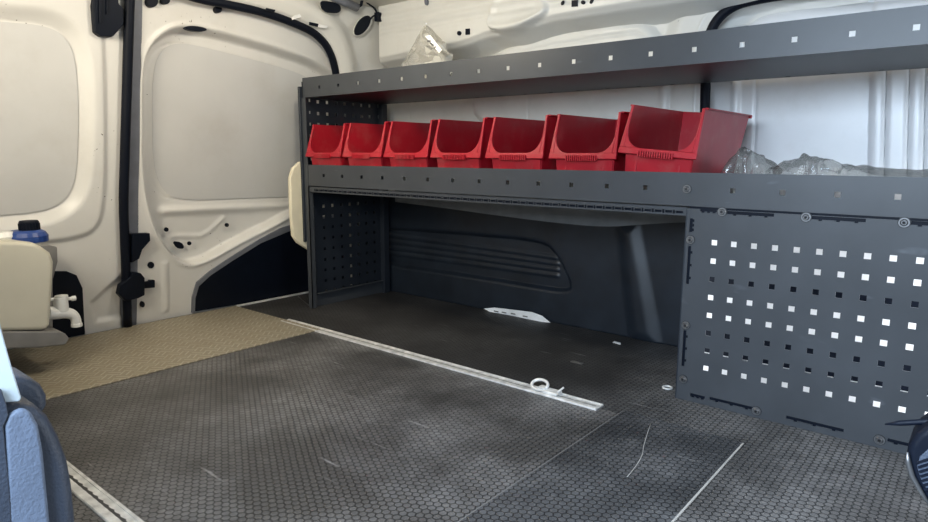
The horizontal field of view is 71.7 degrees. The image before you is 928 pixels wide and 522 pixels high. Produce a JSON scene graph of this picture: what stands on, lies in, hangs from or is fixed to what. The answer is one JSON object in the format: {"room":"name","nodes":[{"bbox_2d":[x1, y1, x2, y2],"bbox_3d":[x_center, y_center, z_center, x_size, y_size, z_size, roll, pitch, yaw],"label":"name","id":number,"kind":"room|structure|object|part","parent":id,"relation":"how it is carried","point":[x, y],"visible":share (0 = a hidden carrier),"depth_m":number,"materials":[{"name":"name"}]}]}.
{"room":"vehicle interior","nodes":[
{"label":"vehicle interior","id":0,"kind":"room"},
{"bbox_2d":[229,0,386,284],"bbox_3d":[-0.819,-0.460,2.778,0.350,1.358,1.303,8,12,39],"label":"wall","id":1,"kind":"structure","parent":0,"point":[354,40],"depth_m":2.85,"materials":[{"name":"metal"}]},
{"bbox_2d":[0,0,149,349],"bbox_3d":[-1.514,-0.319,2.023,0.345,1.362,1.032,8,12,39],"label":"door","id":2,"kind":"structure","parent":1,"relation":"in","point":[66,66],"depth_m":2.21,"materials":[{"name":"paint"}]},
{"bbox_3d":[-1.457,0.158,2.357,0.063,0.267,0.116,8,12,39],"label":"corner trim","id":3,"kind":"part","parent":2,"relation":"part of","materials":[{"name":"black plastic"}]},
{"bbox_3d":[-1.192,-0.840,2.105,0.032,0.116,0.012,8,12,39],"label":"lock rod","id":4,"kind":"part","parent":2,"relation":"part of","materials":[{"name":"black metal"}]},
{"bbox_2d":[120,0,335,326],"bbox_3d":[-0.856,-0.452,2.840,0.318,1.362,1.256,8,12,39],"label":"door","id":5,"kind":"structure","parent":1,"relation":"in","point":[215,141],"depth_m":2.66,"materials":[{"name":"paint"}]},
{"bbox_3d":[-0.851,-0.005,3.054,0.090,0.395,0.892,8,12,39],"label":"corner trim","id":6,"kind":"part","parent":5,"relation":"part of","materials":[{"name":"black plastic"}]},
{"bbox_2d":[189,0,343,278],"bbox_3d":[-0.806,-0.418,2.684,0.212,1.296,1.202,5,10,26],"label":"trim","id":7,"kind":"structure","parent":1,"relation":"attached to","point":[227,4],"depth_m":2.60,"materials":[{"name":"black rubber"}]},
{"bbox_2d":[236,291,308,306],"bbox_3d":[-0.799,0.159,3.177,0.015,0.006,0.720,8,12,39],"label":"trim","id":8,"kind":"structure","parent":1,"relation":"attached to","point":[280,297],"depth_m":3.04,"materials":[{"name":"metal"}]},
{"bbox_2d":[352,0,407,8],"bbox_3d":[0.249,-0.852,1.006,3.660,0.030,2.660,8,12,39],"label":"ceiling","id":9,"kind":"structure","parent":0,"point":[376,3],"depth_m":2.84,"materials":[{"name":"paint"}]},
{"bbox_2d":[331,0,362,11],"bbox_3d":[-0.518,-1.120,2.733,0.038,0.085,0.227,8,12,38],"label":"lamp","id":10,"kind":"object","parent":9,"relation":"attached to","point":[350,4],"visible":1,"depth_m":2.75,"materials":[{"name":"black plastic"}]},
{"bbox_2d":[366,2,381,21],"bbox_3d":[-0.425,-1.124,2.881,0.045,0.096,0.121,8,12,39],"label":"wiring","id":11,"kind":"object","parent":9,"relation":"hanging from","point":[377,15],"visible":1,"depth_m":2.91,"materials":[{"name":"black plastic"}]},
{"bbox_2d":[378,0,867,67],"bbox_3d":[0.860,-0.841,2.021,3.190,0.320,0.207,8,12,39],"label":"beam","id":12,"kind":"structure","parent":9,"relation":"attached to","point":[468,28],"depth_m":2.48,"materials":[{"name":"metal"}]},
{"bbox_2d":[10,285,927,521],"bbox_3d":[0.145,0.485,1.344,3.960,0.030,2.610,8,12,39],"label":"floor","id":13,"kind":"structure","parent":0,"point":[314,426],"depth_m":1.62,"materials":[{"name":"grey rubber"}]},
{"bbox_2d":[0,326,73,521],"bbox_3d":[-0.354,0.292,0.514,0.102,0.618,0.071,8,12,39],"label":"seat","id":14,"kind":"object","parent":13,"relation":"on","point":[35,485],"depth_m":0.46,"materials":[{"name":"fabric"}]},
{"bbox_3d":[-0.365,0.101,0.509,0.050,0.043,0.045,8,12,39],"label":"knob","id":15,"kind":"part","parent":14,"relation":"part of","materials":[{"name":"grey plastic"}]},
{"bbox_2d":[66,460,143,521],"bbox_3d":[-0.691,0.480,1.248,1.430,0.006,0.045,8,12,39],"label":"rail","id":16,"kind":"object","parent":13,"relation":"on","point":[91,494],"visible":0.35,"depth_m":1.27,"materials":[{"name":"metal"}]},
{"bbox_2d":[7,306,318,399],"bbox_3d":[-1.349,0.344,2.057,0.612,0.004,1.728,8,12,39],"label":"floor mat","id":17,"kind":"object","parent":13,"relation":"on","point":[85,362],"visible":1,"depth_m":2.26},
{"bbox_2d":[2,244,68,348],"bbox_3d":[-1.495,0.161,1.929,0.292,0.398,0.594,8,12,39],"label":"holder","id":18,"kind":"object","parent":17,"relation":"on","point":[50,336],"visible":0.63,"depth_m":1.96,"materials":[{"name":"grey plastic"}]},
{"bbox_2d":[2,326,68,348],"bbox_3d":[-1.451,0.213,1.966,0.260,0.113,0.341,8,12,39],"label":"tray","id":19,"kind":"object","parent":18,"relation":"on","point":[50,336],"depth_m":1.95,"materials":[{"name":"grey plastic"}]},
{"bbox_2d":[0,220,82,330],"bbox_3d":[-1.426,0.056,1.955,0.240,0.348,0.403,8,12,39],"label":"container","id":20,"kind":"object","parent":18,"relation":"on","point":[26,267],"visible":1,"depth_m":1.93,"materials":[{"name":"plastic"}]},
{"bbox_2d":[0,231,12,238],"bbox_3d":[-1.393,-0.075,1.941,0.068,0.026,0.068,8,12,39],"label":"bottle","id":21,"kind":"object","parent":20,"relation":"attached to","point":[3,234],"depth_m":1.92,"materials":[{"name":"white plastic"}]},
{"bbox_2d":[49,294,82,327],"bbox_3d":[-1.275,0.163,2.046,0.041,0.109,0.097,8,12,39],"label":"tap","id":22,"kind":"object","parent":20,"relation":"on","point":[60,309],"depth_m":2.03,"materials":[{"name":"white plastic"}]},
{"bbox_3d":[-1.517,0.108,2.101,0.030,0.350,0.347,8,12,39],"label":"plate","id":23,"kind":"part","parent":18,"relation":"part of","materials":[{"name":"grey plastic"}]},
{"bbox_2d":[281,319,603,410],"bbox_3d":[-0.185,0.323,2.207,1.443,0.006,0.046,8,12,39],"label":"rail","id":24,"kind":"object","parent":13,"relation":"on","point":[585,403],"visible":0.97,"depth_m":2.07,"materials":[{"name":"metal"}]},
{"bbox_2d":[530,378,563,395],"bbox_3d":[0.240,0.365,1.863,0.109,0.030,0.042,8,12,39],"label":"ring","id":25,"kind":"object","parent":24,"relation":"on","point":[544,389],"visible":1,"depth_m":1.86,"materials":[{"name":"metal"}]},
{"bbox_2d":[458,410,743,521],"bbox_3d":[0.155,0.498,1.165,0.313,0.002,1.248,8,12,39],"label":"floor panel","id":26,"kind":"object","parent":13,"relation":"on","point":[587,481],"visible":1,"depth_m":1.37,"materials":[{"name":"grey plastic"}]},
{"bbox_2d":[627,424,650,476],"bbox_3d":[0.420,0.441,1.510,0.012,0.002,0.308,5,10,25],"label":"thread","id":27,"kind":"object","parent":26,"relation":"on","point":[650,424],"visible":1,"depth_m":1.48},
{"bbox_2d":[298,5,927,453],"bbox_3d":[0.391,-0.180,2.217,2.898,1.002,0.482,8,12,39],"label":"shelving unit","id":28,"kind":"object","parent":13,"relation":"on","point":[805,307],"visible":0.92,"depth_m":1.69,"materials":[{"name":"grey metal"}]},
{"bbox_2d":[288,160,311,248],"bbox_3d":[-0.713,-0.242,2.827,0.022,0.400,0.129,8,12,39],"label":"plastic cover","id":29,"kind":"object","parent":28,"relation":"attached to","point":[294,178],"visible":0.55,"depth_m":2.79,"materials":[{"name":"beige plastic"}]},
{"bbox_3d":[-0.697,-0.414,2.788,0.012,0.665,0.024,8,12,39],"label":"post","id":30,"kind":"part","parent":28,"relation":"part of","materials":[{"name":"grey metal"}]},
{"bbox_3d":[-0.677,-0.243,2.812,0.026,0.919,0.024,8,12,39],"label":"post","id":31,"kind":"part","parent":28,"relation":"part of","materials":[{"name":"grey metal"}]},
{"bbox_2d":[306,123,349,164],"bbox_3d":[-0.455,-0.495,2.837,0.226,0.205,0.443,8,12,39],"label":"storage bin","id":32,"kind":"object","parent":28,"relation":"on","point":[326,144],"visible":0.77,"depth_m":2.75,"materials":[{"name":"red plastic"}]},
{"bbox_3d":[-0.542,-0.304,2.985,0.003,0.985,0.470,8,12,39],"label":"panel","id":33,"kind":"part","parent":28,"relation":"part of","materials":[{"name":"grey metal"}]},
{"bbox_3d":[-0.534,0.152,3.053,0.019,0.062,0.400,8,12,39],"label":"rail","id":34,"kind":"part","parent":28,"relation":"part of","materials":[{"name":"grey metal"}]},
{"bbox_2d":[342,121,390,165],"bbox_3d":[-0.269,-0.469,2.686,0.226,0.205,0.443,8,12,39],"label":"storage bin","id":35,"kind":"object","parent":28,"relation":"on","point":[365,144],"visible":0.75,"depth_m":2.60,"materials":[{"name":"red plastic"}]},
{"bbox_3d":[-0.391,-0.297,3.146,0.027,0.918,0.034,8,12,39],"label":"post","id":36,"kind":"part","parent":28,"relation":"part of","materials":[{"name":"grey metal"}]},
{"bbox_2d":[384,119,437,166],"bbox_3d":[-0.083,-0.443,2.535,0.226,0.205,0.443,8,12,39],"label":"storage bin","id":37,"kind":"object","parent":28,"relation":"on","point":[409,144],"visible":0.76,"depth_m":2.45,"materials":[{"name":"red plastic"}]},
{"bbox_2d":[401,25,451,80],"bbox_3d":[-0.194,-0.799,2.547,0.402,0.268,0.134,8,12,39],"label":"plastic bag","id":38,"kind":"object","parent":28,"relation":"on","point":[416,55],"visible":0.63,"depth_m":2.48,"materials":[{"name":"clear plastic"}]},
{"bbox_2d":[430,117,493,167],"bbox_3d":[0.103,-0.418,2.383,0.226,0.205,0.443,8,12,39],"label":"storage bin","id":39,"kind":"object","parent":28,"relation":"on","point":[457,143],"visible":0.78,"depth_m":2.29,"materials":[{"name":"red plastic"}]},
{"bbox_3d":[-0.023,-0.224,2.278,1.658,0.024,0.026,8,12,39],"label":"slotted rail","id":40,"kind":"part","parent":28,"relation":"part of","materials":[{"name":"grey metal"}]},
{"bbox_2d":[485,114,557,169],"bbox_3d":[0.294,-0.391,2.228,0.226,0.205,0.443,8,12,39],"label":"storage bin","id":41,"kind":"object","parent":28,"relation":"on","point":[514,143],"visible":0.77,"depth_m":2.14,"materials":[{"name":"red plastic"}]},
{"bbox_2d":[549,111,629,170],"bbox_3d":[0.485,-0.365,2.072,0.226,0.205,0.443,8,12,39],"label":"storage bin","id":42,"kind":"object","parent":28,"relation":"on","point":[579,142],"visible":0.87,"depth_m":2.00,"materials":[{"name":"red plastic"}]},
{"bbox_3d":[0.488,-0.622,2.070,2.658,0.081,0.462,8,12,39],"label":"shelf","id":43,"kind":"part","parent":28,"relation":"part of","materials":[{"name":"grey metal"}]},
{"bbox_3d":[0.487,-0.260,2.131,2.658,0.090,0.462,8,12,39],"label":"shelf","id":44,"kind":"part","parent":28,"relation":"part of","materials":[{"name":"grey metal"}]},
{"bbox_3d":[0.753,0.095,1.963,0.006,0.541,0.466,8,12,39],"label":"panel","id":45,"kind":"part","parent":28,"relation":"part of","materials":[{"name":"grey metal"}]},
{"bbox_2d":[618,104,751,172],"bbox_3d":[0.668,-0.350,1.923,0.236,0.222,0.443,8,12,39],"label":"storage bin","id":46,"kind":"object","parent":28,"relation":"on","point":[654,139],"visible":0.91,"depth_m":1.86,"materials":[{"name":"red plastic"}]},
{"bbox_2d":[721,147,781,173],"bbox_3d":[0.772,-0.254,1.732,0.150,0.109,0.111,8,12,39],"label":"plastic bag","id":47,"kind":"object","parent":28,"relation":"on","point":[732,163],"visible":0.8,"depth_m":1.76,"materials":[{"name":"clear plastic"}]},
{"bbox_3d":[0.985,0.176,1.480,0.980,0.541,0.003,8,12,39],"label":"panel","id":48,"kind":"part","parent":28,"relation":"part of","materials":[{"name":"grey metal"}]},
{"bbox_3d":[0.990,0.173,1.483,0.976,0.546,0.008,8,12,39],"label":"panel frame","id":49,"kind":"part","parent":28,"relation":"part of","materials":[{"name":"grey metal"}]},
{"bbox_3d":[1.088,0.105,1.591,0.976,0.026,0.008,8,12,39],"label":"cross rail","id":50,"kind":"part","parent":28,"relation":"part of","materials":[{"name":"grey metal"}]},
{"bbox_3d":[1.087,0.288,1.622,0.976,0.068,0.008,8,12,39],"label":"cross rail","id":51,"kind":"part","parent":28,"relation":"part of","materials":[{"name":"grey metal"}]},
{"bbox_2d":[766,153,927,176],"bbox_3d":[0.958,-0.222,1.596,0.372,0.091,0.155,8,12,39],"label":"plastic bag","id":52,"kind":"object","parent":28,"relation":"on","point":[801,161],"visible":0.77,"depth_m":1.62,"materials":[{"name":"clear plastic"}]},
{"bbox_2d":[897,217,910,227],"bbox_3d":[0.984,-0.086,1.435,0.026,0.026,0.001,8,12,39],"label":"washer","id":53,"kind":"object","parent":28,"relation":"in","point":[902,222],"depth_m":1.43,"materials":[{"name":"silver metal"}]},
{"bbox_2d":[662,385,672,389],"bbox_3d":[0.604,0.375,1.904,0.032,0.006,0.032,8,12,39],"label":"eyelet","id":54,"kind":"object","parent":13,"relation":"on","point":[663,386],"visible":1,"depth_m":1.90,"materials":[{"name":"metal"}]},
{"bbox_2d":[885,413,927,504],"bbox_3d":[0.395,0.354,0.572,0.072,0.480,0.054,8,12,39],"label":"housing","id":55,"kind":"object","parent":13,"relation":"on","point":[916,459],"visible":1,"depth_m":0.53,"materials":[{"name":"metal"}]},
{"bbox_2d":[387,11,717,190],"bbox_3d":[0.845,-0.537,2.159,3.322,0.963,0.053,8,12,39],"label":"wall","id":56,"kind":"structure","parent":0,"point":[608,103],"depth_m":2.46,"materials":[{"name":"metal"}]},
{"bbox_2d":[359,190,689,346],"bbox_3d":[0.180,-0.026,2.767,1.920,0.517,0.042,8,12,39],"label":"lining","id":57,"kind":"object","parent":56,"relation":"attached to","point":[612,272],"visible":0.77,"depth_m":2.63,"materials":[{"name":"plastic"}]},
{"bbox_2d":[484,307,549,322],"bbox_3d":[0.222,0.225,2.741,0.348,0.040,0.011,8,12,39],"label":"label","id":58,"kind":"object","parent":57,"relation":"attached to","point":[523,314],"visible":0.99,"depth_m":2.73,"materials":[{"name":"white paper"}]},
{"bbox_2d":[692,0,781,111],"bbox_3d":[1.153,-0.433,1.905,0.980,0.804,0.033,8,12,39],"label":"trim","id":59,"kind":"structure","parent":56,"relation":"attached to","point":[705,88],"depth_m":2.12,"materials":[{"name":"black rubber"}]},
{"bbox_2d":[710,0,927,199],"bbox_3d":[1.483,-0.271,1.718,1.727,1.348,0.046,8,12,40],"label":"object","id":60,"kind":"structure","parent":56,"relation":"in","point":[878,118],"depth_m":1.98,"materials":[{"name":"paint"}]}
]}

